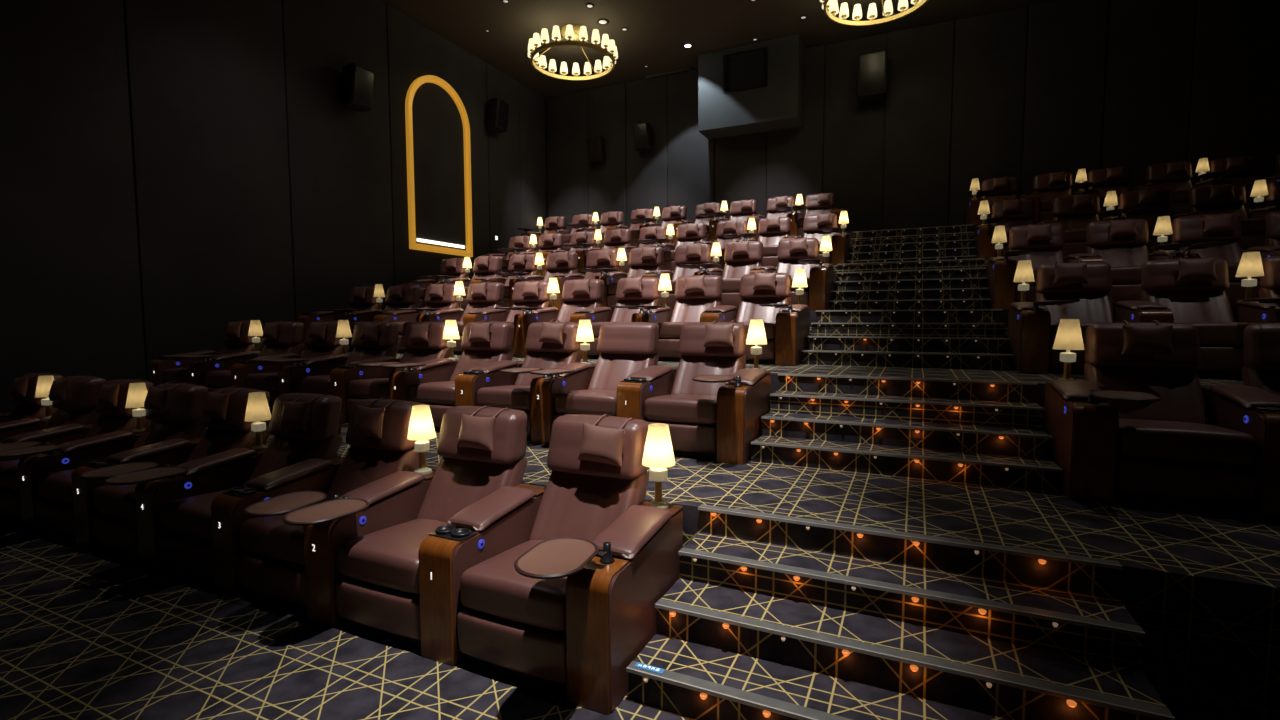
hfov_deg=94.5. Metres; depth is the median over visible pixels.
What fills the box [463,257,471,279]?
table lamp
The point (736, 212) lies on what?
recliner
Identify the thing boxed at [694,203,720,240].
recliner
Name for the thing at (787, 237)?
console
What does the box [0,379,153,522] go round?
recliner
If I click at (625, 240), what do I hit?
recliner
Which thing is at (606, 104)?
wall panel
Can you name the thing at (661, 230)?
recliner
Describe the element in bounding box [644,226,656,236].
pillow
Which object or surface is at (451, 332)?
table lamp
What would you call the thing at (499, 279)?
console
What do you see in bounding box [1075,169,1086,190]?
table lamp
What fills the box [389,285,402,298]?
cushion
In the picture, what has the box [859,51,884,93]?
grille
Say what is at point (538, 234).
console
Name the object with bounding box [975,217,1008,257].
console
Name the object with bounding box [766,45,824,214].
wall panel
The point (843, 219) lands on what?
table lamp
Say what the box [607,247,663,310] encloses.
recliner
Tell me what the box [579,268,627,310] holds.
console
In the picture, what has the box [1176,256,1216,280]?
pillow
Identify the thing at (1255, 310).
console
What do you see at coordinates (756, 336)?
table lamp
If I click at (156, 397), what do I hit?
cushion
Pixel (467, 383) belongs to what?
console
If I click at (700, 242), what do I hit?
console
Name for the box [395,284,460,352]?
recliner
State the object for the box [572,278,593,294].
pillow
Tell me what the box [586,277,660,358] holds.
recliner
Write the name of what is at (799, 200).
table lamp
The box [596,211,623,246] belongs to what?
recliner
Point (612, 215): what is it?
pillow
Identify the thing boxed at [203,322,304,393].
recliner
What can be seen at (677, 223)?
console
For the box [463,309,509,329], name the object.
console
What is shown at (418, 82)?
wall frame
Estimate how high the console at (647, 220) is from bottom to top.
0.708 m
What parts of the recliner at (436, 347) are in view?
seat, backrest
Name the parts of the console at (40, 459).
swivel arm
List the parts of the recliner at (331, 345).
seat, backrest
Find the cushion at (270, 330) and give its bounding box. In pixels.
[263,323,278,339]
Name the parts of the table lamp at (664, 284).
lamp shade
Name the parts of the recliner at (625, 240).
backrest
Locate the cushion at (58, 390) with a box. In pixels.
[49,380,67,400]
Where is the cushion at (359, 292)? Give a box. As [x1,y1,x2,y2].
[353,287,365,298]
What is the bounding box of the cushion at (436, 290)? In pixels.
[428,284,443,296]
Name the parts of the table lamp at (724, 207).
lamp shade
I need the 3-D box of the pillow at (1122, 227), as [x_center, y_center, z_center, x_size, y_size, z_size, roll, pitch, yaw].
[6.083,-1.669,7.485,0.278,0.239,0.341,2,4,25]
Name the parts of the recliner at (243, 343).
seat, backrest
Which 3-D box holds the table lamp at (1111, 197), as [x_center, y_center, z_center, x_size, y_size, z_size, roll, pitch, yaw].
[7.389,-2.414,9.285,0.185,0.458,0.185,-2,4,-24]
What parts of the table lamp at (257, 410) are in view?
lamp shade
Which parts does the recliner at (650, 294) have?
seat, backrest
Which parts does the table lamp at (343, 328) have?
lamp shade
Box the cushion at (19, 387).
[10,377,27,396]
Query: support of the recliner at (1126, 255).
on the floor
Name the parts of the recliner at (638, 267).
seat, backrest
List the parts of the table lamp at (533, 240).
lamp shade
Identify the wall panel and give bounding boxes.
[0,0,145,413]
[123,0,294,381]
[281,0,393,321]
[386,4,489,285]
[486,63,520,253]
[546,90,588,231]
[588,83,625,228]
[626,75,667,227]
[668,69,714,222]
[715,132,766,219]
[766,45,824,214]
[823,33,886,231]
[882,20,953,229]
[948,7,1027,225]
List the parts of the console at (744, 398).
swivel arm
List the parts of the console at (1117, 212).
swivel arm, swivel arm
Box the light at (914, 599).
[912,597,918,601]
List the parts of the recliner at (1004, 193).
backrest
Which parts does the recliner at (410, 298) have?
seat, backrest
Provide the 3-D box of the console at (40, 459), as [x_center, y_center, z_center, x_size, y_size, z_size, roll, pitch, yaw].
[-4.808,1.015,5.033,0.643,0.708,1.138,2,4,25]
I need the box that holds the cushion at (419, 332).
[409,323,428,341]
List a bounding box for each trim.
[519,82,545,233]
[646,68,690,78]
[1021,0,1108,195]
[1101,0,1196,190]
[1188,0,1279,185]
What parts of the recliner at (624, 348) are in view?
seat, backrest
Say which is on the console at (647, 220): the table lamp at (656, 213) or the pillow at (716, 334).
the table lamp at (656, 213)
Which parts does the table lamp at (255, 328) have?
lamp shade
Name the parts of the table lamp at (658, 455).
lamp shade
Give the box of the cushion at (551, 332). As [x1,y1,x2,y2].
[539,322,564,343]
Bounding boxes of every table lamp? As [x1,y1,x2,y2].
[35,375,53,419]
[125,382,146,433]
[244,392,270,450]
[248,320,262,353]
[336,320,351,356]
[373,284,384,311]
[407,405,435,474]
[443,320,459,360]
[453,281,465,310]
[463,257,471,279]
[529,234,536,253]
[535,253,543,276]
[537,217,542,233]
[547,278,559,309]
[576,320,593,365]
[592,212,598,227]
[594,229,601,247]
[616,248,626,271]
[642,423,674,508]
[653,207,659,222]
[658,273,671,305]
[666,224,674,243]
[711,242,721,267]
[720,201,727,217]
[746,319,766,369]
[747,218,755,238]
[792,268,807,303]
[795,194,803,211]
[820,236,831,263]
[839,211,848,232]
[970,178,979,197]
[978,200,989,224]
[991,226,1006,256]
[1013,260,1034,301]
[1053,319,1083,379]
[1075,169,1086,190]
[1103,191,1117,217]
[1153,216,1172,249]
[1195,158,1209,181]
[1235,252,1263,298]
[1250,180,1267,208]
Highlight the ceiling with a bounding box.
[382,0,1056,97]
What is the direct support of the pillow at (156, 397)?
on the recliner at (182, 417)
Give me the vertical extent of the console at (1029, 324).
0.669 m
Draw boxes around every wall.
[123,5,545,372]
[545,0,1197,228]
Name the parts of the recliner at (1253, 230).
backrest, seat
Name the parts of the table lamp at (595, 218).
lamp shade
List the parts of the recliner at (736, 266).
seat, backrest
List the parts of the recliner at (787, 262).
backrest, seat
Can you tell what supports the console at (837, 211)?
on the floor
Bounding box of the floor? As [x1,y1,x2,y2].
[0,207,1279,719]
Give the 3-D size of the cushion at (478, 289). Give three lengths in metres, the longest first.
0.278 x 0.210 x 0.085 m
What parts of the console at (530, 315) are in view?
swivel arm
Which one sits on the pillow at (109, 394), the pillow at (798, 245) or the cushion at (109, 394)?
the cushion at (109, 394)
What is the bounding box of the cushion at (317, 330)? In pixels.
[309,322,326,338]
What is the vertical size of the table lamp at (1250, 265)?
0.458 m
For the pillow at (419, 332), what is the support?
on the recliner at (436, 347)
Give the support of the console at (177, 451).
on the floor
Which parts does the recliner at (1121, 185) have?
seat, backrest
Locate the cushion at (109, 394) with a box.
[98,384,119,406]
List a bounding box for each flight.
[626,504,1174,719]
[751,373,1061,491]
[802,309,1013,370]
[829,258,990,309]
[846,224,976,262]
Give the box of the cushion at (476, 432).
[457,414,495,450]
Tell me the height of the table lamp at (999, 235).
0.458 m
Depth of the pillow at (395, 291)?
9.64 m
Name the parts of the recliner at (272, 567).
seat, backrest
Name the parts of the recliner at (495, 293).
seat, backrest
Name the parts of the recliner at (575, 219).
seat, backrest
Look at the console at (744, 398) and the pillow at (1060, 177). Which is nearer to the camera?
the console at (744, 398)
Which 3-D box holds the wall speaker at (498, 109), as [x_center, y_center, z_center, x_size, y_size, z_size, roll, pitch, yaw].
[-3.471,-5.926,14.362,0.454,0.682,0.462,2,4,25]
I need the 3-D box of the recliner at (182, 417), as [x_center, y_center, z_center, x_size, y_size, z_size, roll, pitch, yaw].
[-4.334,0.805,5.013,0.628,1.123,1.025,2,4,25]
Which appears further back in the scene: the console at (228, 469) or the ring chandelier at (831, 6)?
the ring chandelier at (831, 6)
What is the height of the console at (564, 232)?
0.708 m
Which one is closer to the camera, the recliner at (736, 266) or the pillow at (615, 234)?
the recliner at (736, 266)
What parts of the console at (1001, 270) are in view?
swivel arm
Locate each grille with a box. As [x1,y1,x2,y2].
[353,65,373,106]
[497,100,508,129]
[587,136,600,159]
[633,123,646,146]
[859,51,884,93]
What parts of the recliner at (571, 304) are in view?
backrest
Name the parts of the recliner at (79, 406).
backrest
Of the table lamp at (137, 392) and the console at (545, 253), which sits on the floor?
the console at (545, 253)
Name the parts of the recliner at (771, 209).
backrest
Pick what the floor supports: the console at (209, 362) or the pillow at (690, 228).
the console at (209, 362)
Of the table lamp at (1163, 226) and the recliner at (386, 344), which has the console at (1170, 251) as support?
the table lamp at (1163, 226)
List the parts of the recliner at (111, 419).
seat, backrest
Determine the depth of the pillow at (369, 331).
7.04 m
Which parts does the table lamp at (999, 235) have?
lamp shade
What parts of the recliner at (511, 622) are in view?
seat, backrest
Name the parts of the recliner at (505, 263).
seat, backrest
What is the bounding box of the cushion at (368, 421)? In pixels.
[352,405,385,438]
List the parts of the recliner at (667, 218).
backrest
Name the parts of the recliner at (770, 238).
seat, backrest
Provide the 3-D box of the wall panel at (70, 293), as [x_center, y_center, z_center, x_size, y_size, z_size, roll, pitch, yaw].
[-7.286,-2.724,6.949,0.050,7.870,2.180,2,4,25]
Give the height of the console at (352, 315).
0.669 m
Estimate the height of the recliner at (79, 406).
1.123 m
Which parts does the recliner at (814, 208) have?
seat, backrest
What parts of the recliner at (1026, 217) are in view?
seat, backrest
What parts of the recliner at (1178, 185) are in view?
backrest, seat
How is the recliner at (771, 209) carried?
on the floor
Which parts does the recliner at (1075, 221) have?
seat, backrest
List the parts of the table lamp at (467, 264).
lamp shade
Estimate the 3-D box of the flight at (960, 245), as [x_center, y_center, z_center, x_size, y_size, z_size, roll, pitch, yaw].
[4.728,-1.976,10.372,1.992,0.784,1.027,2,4,25]
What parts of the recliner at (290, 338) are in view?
seat, backrest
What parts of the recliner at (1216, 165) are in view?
backrest, seat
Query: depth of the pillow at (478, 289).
8.92 m
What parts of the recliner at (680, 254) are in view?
seat, backrest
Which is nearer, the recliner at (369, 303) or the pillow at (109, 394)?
the pillow at (109, 394)
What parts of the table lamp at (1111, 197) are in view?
lamp shade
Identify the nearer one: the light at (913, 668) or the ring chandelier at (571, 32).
the light at (913, 668)
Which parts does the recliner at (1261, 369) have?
backrest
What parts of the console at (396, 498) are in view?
swivel arm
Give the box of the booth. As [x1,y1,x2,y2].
[698,34,804,139]
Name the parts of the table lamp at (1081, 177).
lamp shade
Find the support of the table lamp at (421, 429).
on the console at (396, 498)
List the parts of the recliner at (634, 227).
seat, backrest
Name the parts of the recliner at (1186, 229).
backrest, seat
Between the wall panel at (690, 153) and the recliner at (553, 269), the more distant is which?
the wall panel at (690, 153)
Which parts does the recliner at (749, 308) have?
seat, backrest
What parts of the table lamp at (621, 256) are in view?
lamp shade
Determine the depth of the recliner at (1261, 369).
3.80 m
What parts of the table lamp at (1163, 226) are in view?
lamp shade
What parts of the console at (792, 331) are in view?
swivel arm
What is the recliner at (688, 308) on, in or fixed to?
on the floor
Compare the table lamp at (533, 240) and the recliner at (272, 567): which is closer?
the recliner at (272, 567)
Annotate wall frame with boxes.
[405,75,472,256]
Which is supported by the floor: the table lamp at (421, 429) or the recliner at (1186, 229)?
the recliner at (1186, 229)
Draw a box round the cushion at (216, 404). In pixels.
[203,392,228,419]
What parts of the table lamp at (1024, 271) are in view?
lamp shade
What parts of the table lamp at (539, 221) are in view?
lamp shade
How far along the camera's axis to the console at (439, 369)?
6.02 m
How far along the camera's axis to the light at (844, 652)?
2.54 m
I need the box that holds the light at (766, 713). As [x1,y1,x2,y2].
[763,710,770,716]
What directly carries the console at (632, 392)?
on the floor
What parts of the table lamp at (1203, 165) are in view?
lamp shade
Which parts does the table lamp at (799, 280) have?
lamp shade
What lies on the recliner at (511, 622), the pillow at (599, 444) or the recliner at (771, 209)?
the pillow at (599, 444)
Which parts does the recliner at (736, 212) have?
backrest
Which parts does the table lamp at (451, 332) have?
lamp shade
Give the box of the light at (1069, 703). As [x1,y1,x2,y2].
[1066,700,1076,706]
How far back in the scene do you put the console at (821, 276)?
8.29 m
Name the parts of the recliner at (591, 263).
backrest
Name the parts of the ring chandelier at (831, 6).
lamp shade, lamp shade, lamp shade, lamp shade, lamp shade, lamp shade, lamp shade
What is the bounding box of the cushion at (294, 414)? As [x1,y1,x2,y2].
[280,401,308,429]
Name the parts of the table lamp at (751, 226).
lamp shade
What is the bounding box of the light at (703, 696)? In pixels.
[700,693,706,699]
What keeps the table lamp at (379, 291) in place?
on the console at (352, 315)
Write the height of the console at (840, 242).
0.708 m
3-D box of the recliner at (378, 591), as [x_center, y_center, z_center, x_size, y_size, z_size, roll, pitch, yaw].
[-1.196,0.901,3.557,0.628,1.123,1.025,2,4,25]
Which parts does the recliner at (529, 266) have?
seat, backrest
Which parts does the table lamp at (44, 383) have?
lamp shade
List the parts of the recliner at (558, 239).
backrest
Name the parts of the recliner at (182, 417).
seat, backrest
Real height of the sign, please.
0.007 m
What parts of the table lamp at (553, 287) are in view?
lamp shade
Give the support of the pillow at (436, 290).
on the recliner at (448, 301)
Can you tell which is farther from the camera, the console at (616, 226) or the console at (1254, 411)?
the console at (616, 226)
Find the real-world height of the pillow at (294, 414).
0.245 m
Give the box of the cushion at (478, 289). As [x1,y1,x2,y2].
[471,283,485,296]
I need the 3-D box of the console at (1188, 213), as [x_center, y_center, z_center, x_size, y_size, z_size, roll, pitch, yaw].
[8.025,-1.823,8.637,0.244,0.708,0.882,2,4,25]
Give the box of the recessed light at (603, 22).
[597,19,608,25]
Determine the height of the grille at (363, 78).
0.594 m
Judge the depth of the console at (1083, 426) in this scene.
3.58 m
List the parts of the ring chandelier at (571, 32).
lamp shade, lamp shade, lamp shade, lamp shade, lamp shade, lamp shade, lamp shade, lamp shade, lamp shade, lamp shade, lamp shade, lamp shade, lamp shade, lamp shade, lamp shade, lamp shade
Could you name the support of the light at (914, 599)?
attached to the flight at (746, 629)
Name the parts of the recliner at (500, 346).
seat, backrest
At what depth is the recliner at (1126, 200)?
9.03 m
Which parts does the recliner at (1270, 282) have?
backrest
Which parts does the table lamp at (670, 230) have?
lamp shade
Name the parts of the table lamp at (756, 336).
lamp shade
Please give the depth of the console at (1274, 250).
6.52 m
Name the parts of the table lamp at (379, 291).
lamp shade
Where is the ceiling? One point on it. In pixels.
(657, 33)
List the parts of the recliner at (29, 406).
backrest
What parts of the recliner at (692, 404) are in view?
seat, backrest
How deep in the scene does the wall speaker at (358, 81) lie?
10.63 m
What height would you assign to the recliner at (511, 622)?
1.123 m
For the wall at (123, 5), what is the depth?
8.00 m
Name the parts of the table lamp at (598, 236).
lamp shade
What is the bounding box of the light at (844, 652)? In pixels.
[842,650,849,655]
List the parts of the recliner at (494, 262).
seat, backrest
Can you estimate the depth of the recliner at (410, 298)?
9.69 m
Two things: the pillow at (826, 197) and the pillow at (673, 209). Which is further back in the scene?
the pillow at (673, 209)
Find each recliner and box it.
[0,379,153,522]
[4,373,63,421]
[35,383,207,539]
[41,376,105,429]
[92,388,270,558]
[158,393,342,582]
[163,322,263,383]
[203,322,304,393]
[238,399,426,610]
[246,322,349,413]
[294,322,398,394]
[310,287,382,323]
[335,406,527,645]
[347,322,453,416]
[348,285,419,350]
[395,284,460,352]
[409,322,513,430]
[419,258,466,307]
[453,283,504,354]
[457,414,648,690]
[461,256,501,310]
[477,322,581,440]
[502,236,532,276]
[504,254,538,309]
[505,281,551,355]
[534,216,565,250]
[538,234,563,275]
[543,252,577,280]
[553,322,658,421]
[556,279,603,321]
[562,249,618,303]
[564,214,593,248]
[569,231,596,251]
[585,229,630,268]
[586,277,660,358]
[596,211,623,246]
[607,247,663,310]
[623,226,667,271]
[629,209,654,244]
[644,322,746,458]
[657,275,722,361]
[660,244,711,308]
[661,206,686,242]
[663,223,705,270]
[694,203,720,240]
[711,220,746,268]
[722,241,762,307]
[729,200,756,220]
[736,273,790,363]
[757,196,794,237]
[758,217,790,266]
[776,238,818,307]
[798,193,834,234]
[803,214,836,263]
[981,177,1017,223]
[991,199,1034,256]
[1008,224,1064,301]
[1033,172,1072,220]
[1036,262,1115,373]
[1052,194,1099,254]
[1084,322,1258,513]
[1086,219,1149,304]
[1088,167,1130,216]
[1118,189,1171,251]
[1140,258,1254,378]
[1146,162,1192,212]
[1171,214,1260,303]
[1188,184,1265,248]
[1208,156,1266,207]
[1241,323,1279,395]
[1259,256,1279,297]
[1264,211,1279,251]
[1265,181,1279,207]
[1275,155,1279,174]
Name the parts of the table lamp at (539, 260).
lamp shade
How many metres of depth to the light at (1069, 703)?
2.20 m
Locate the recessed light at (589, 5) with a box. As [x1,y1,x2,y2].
[585,3,593,8]
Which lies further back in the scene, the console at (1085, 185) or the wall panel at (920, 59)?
the wall panel at (920, 59)
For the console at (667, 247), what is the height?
0.708 m
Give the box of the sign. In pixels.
[634,662,664,673]
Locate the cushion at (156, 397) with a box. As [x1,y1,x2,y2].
[144,386,167,412]
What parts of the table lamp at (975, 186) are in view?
lamp shade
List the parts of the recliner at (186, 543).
seat, backrest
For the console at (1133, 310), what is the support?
on the floor
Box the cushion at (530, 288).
[522,282,538,295]
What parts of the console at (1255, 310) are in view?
swivel arm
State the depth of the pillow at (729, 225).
11.77 m
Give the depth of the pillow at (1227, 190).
8.65 m
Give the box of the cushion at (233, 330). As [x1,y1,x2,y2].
[226,322,240,336]
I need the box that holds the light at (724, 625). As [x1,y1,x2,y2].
[722,623,728,628]
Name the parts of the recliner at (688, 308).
seat, backrest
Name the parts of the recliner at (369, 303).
backrest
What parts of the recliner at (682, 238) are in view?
seat, backrest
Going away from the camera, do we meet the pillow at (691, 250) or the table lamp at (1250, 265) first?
the table lamp at (1250, 265)
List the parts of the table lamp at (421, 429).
lamp shade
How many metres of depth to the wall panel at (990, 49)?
12.17 m
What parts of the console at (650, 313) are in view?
swivel arm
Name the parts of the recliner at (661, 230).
seat, backrest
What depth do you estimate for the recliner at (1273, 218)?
6.87 m
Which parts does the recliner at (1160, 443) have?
backrest, seat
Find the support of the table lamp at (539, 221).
on the console at (538, 234)
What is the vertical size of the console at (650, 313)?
0.669 m
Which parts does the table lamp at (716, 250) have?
lamp shade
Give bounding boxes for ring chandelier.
[528,24,617,80]
[820,0,928,25]
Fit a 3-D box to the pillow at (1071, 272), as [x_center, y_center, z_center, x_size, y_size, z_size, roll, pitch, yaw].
[4.313,-0.881,5.955,0.278,0.239,0.341,2,4,25]
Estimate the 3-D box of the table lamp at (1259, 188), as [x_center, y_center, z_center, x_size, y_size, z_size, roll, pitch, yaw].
[8.958,-2.366,8.557,0.185,0.458,0.185,-4,6,-43]
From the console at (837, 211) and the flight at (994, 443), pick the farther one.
the console at (837, 211)
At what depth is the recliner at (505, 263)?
13.96 m
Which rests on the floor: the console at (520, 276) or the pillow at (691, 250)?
the console at (520, 276)
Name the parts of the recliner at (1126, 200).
backrest, seat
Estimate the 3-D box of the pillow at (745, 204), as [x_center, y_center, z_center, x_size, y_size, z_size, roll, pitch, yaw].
[2.507,-3.606,13.727,0.278,0.241,0.341,2,4,25]
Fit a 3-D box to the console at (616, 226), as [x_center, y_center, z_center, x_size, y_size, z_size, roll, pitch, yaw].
[-0.519,-3.015,14.725,0.244,0.708,0.882,2,4,25]
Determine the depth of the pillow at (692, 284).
7.47 m
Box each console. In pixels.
[0,413,10,422]
[0,417,47,441]
[0,423,93,461]
[0,430,141,532]
[71,438,200,550]
[79,448,264,571]
[150,350,219,386]
[160,351,258,387]
[211,457,343,596]
[231,353,301,391]
[244,471,435,626]
[248,354,348,395]
[297,311,343,349]
[314,309,381,350]
[330,356,400,422]
[359,358,458,405]
[373,310,421,321]
[396,308,463,321]
[402,279,437,287]
[418,483,545,665]
[420,275,470,286]
[455,360,524,410]
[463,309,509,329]
[471,276,505,283]
[481,254,506,259]
[493,307,559,356]
[494,272,543,309]
[497,248,534,259]
[500,363,595,443]
[514,501,682,714]
[518,228,542,236]
[542,250,566,275]
[547,230,569,234]
[551,273,583,309]
[563,244,600,273]
[566,223,596,231]
[570,307,613,358]
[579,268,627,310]
[607,225,628,229]
[611,305,672,338]
[613,246,635,271]
[616,365,677,422]
[629,218,660,243]
[638,239,674,261]
[642,270,672,279]
[673,220,692,242]
[678,264,722,276]
[692,369,770,464]
[693,241,712,246]
[699,212,727,240]
[700,305,737,321]
[723,233,757,241]
[747,215,764,237]
[749,266,775,273]
[760,304,809,365]
[776,205,807,235]
[782,236,800,239]
[798,259,833,310]
[822,228,849,263]
[830,208,844,232]
[967,190,994,224]
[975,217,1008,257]
[987,250,1032,308]
[1008,300,1074,373]
[1037,220,1062,224]
[1043,379,1160,502]
[1065,254,1103,262]
[1069,180,1115,195]
[1098,207,1155,220]
[1113,300,1173,322]
[1149,241,1230,260]
[1171,212,1211,220]
[1193,169,1252,187]
[1195,385,1279,519]
[1224,298,1279,346]
[1243,246,1279,259]
[1247,199,1279,218]
[1263,175,1279,183]
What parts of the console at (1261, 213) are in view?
swivel arm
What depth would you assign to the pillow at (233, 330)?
8.15 m
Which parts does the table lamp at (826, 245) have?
lamp shade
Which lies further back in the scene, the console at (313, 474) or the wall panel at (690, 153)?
the wall panel at (690, 153)
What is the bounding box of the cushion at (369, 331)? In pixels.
[360,323,379,340]
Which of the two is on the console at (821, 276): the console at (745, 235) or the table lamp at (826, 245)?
the table lamp at (826, 245)
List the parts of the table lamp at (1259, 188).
lamp shade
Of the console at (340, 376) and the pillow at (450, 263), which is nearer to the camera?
the console at (340, 376)
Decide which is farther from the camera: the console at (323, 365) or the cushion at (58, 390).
the console at (323, 365)
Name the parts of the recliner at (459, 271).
seat, backrest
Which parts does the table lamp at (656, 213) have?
lamp shade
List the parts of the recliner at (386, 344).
seat, backrest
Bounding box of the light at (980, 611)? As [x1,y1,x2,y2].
[978,609,985,613]
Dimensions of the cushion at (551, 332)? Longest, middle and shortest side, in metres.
0.278 x 0.210 x 0.085 m
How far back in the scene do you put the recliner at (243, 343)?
8.19 m
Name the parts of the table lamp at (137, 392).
lamp shade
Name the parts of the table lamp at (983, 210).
lamp shade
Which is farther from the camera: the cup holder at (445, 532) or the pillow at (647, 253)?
the pillow at (647, 253)
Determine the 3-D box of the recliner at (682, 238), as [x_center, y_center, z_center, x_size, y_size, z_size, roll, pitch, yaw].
[0.908,-2.254,11.998,0.628,1.123,1.025,2,4,25]
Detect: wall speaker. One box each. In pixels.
[341,63,373,111]
[486,98,508,132]
[587,135,604,162]
[633,122,651,151]
[857,49,887,101]
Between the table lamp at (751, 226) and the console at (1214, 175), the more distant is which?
the table lamp at (751, 226)
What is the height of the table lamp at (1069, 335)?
0.458 m
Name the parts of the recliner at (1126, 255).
backrest, seat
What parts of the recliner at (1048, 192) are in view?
seat, backrest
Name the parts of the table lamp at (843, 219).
lamp shade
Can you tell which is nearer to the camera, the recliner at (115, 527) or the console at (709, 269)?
the recliner at (115, 527)
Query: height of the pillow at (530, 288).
0.244 m
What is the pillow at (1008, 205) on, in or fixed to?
on the recliner at (1026, 217)
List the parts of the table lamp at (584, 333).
lamp shade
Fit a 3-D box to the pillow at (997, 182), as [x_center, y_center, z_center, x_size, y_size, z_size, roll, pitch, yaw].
[7.069,-3.476,11.609,0.278,0.239,0.341,2,4,25]
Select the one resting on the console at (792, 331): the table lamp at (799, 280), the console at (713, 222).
the table lamp at (799, 280)
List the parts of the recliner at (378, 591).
seat, backrest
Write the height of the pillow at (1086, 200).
0.239 m
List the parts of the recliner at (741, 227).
seat, backrest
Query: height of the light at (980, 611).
0.016 m
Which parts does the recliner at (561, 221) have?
backrest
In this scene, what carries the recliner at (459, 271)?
on the floor
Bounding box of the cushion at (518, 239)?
[514,236,523,244]
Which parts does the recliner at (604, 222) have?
backrest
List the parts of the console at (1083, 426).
swivel arm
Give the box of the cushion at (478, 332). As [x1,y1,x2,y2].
[468,323,490,341]
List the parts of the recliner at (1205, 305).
backrest, seat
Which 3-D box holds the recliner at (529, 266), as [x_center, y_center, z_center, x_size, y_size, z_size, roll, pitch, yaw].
[-2.406,-1.442,11.078,0.628,1.146,1.025,2,4,25]
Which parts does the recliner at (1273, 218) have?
backrest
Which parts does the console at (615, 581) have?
swivel arm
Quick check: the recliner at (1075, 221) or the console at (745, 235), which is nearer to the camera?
the recliner at (1075, 221)
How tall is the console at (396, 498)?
0.708 m
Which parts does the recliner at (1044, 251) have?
seat, backrest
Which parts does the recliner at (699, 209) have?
backrest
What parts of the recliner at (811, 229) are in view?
backrest, seat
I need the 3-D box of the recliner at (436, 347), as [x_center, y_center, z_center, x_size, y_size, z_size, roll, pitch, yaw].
[-2.631,0.115,6.581,0.628,1.072,1.025,2,4,25]
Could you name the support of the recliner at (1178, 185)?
on the floor
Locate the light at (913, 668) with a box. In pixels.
[910,665,917,671]
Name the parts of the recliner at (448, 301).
seat, backrest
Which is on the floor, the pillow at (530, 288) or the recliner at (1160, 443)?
the recliner at (1160, 443)
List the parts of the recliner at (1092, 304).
backrest, seat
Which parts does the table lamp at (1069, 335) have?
lamp shade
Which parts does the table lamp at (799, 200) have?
lamp shade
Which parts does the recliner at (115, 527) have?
seat, backrest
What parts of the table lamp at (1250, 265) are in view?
lamp shade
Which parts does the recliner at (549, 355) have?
seat, backrest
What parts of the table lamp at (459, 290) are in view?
lamp shade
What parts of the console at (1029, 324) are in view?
swivel arm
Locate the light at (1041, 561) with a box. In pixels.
[1038,559,1045,563]
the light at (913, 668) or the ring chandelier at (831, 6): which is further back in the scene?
the ring chandelier at (831, 6)
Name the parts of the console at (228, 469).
swivel arm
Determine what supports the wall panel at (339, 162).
attached to the wall at (123, 5)
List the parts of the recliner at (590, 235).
backrest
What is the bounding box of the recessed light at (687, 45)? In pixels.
[683,43,692,48]
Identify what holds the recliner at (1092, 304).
on the floor
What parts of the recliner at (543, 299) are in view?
backrest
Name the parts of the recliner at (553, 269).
backrest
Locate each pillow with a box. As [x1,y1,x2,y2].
[10,373,50,396]
[49,375,93,400]
[98,379,145,406]
[144,381,188,412]
[203,386,251,419]
[226,320,248,336]
[263,321,289,339]
[280,394,324,429]
[309,320,336,338]
[352,398,402,438]
[353,285,374,298]
[360,320,389,340]
[389,284,410,298]
[409,320,438,341]
[428,282,450,296]
[445,258,456,268]
[457,406,509,450]
[468,320,500,341]
[471,281,492,296]
[476,256,489,266]
[512,254,526,264]
[514,235,526,244]
[522,280,543,295]
[539,319,572,343]
[543,233,556,242]
[549,216,558,223]
[555,251,572,263]
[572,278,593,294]
[576,231,586,240]
[577,414,633,466]
[578,214,587,221]
[596,249,610,261]
[607,211,617,219]
[610,229,621,239]
[623,275,645,293]
[635,209,645,216]
[641,246,657,259]
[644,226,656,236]
[669,205,680,213]
[684,274,705,292]
[685,223,698,233]
[685,244,701,257]
[703,202,715,211]
[703,320,736,346]
[723,220,736,230]
[732,241,748,254]
[741,200,752,208]
[752,271,776,289]
[766,216,780,228]
[775,196,787,205]
[789,238,806,252]
[817,213,831,224]
[818,193,830,202]
[993,177,1008,187]
[1002,199,1021,212]
[1027,224,1051,240]
[1049,172,1065,183]
[1054,261,1087,283]
[1073,194,1093,207]
[1106,166,1124,178]
[1109,219,1137,236]
[1121,320,1173,355]
[1138,189,1161,203]
[1167,161,1186,173]
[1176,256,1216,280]
[1204,213,1234,232]
[1208,184,1234,198]
[1226,156,1247,168]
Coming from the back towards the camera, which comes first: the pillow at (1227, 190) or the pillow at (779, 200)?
the pillow at (779, 200)
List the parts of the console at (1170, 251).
swivel arm, swivel arm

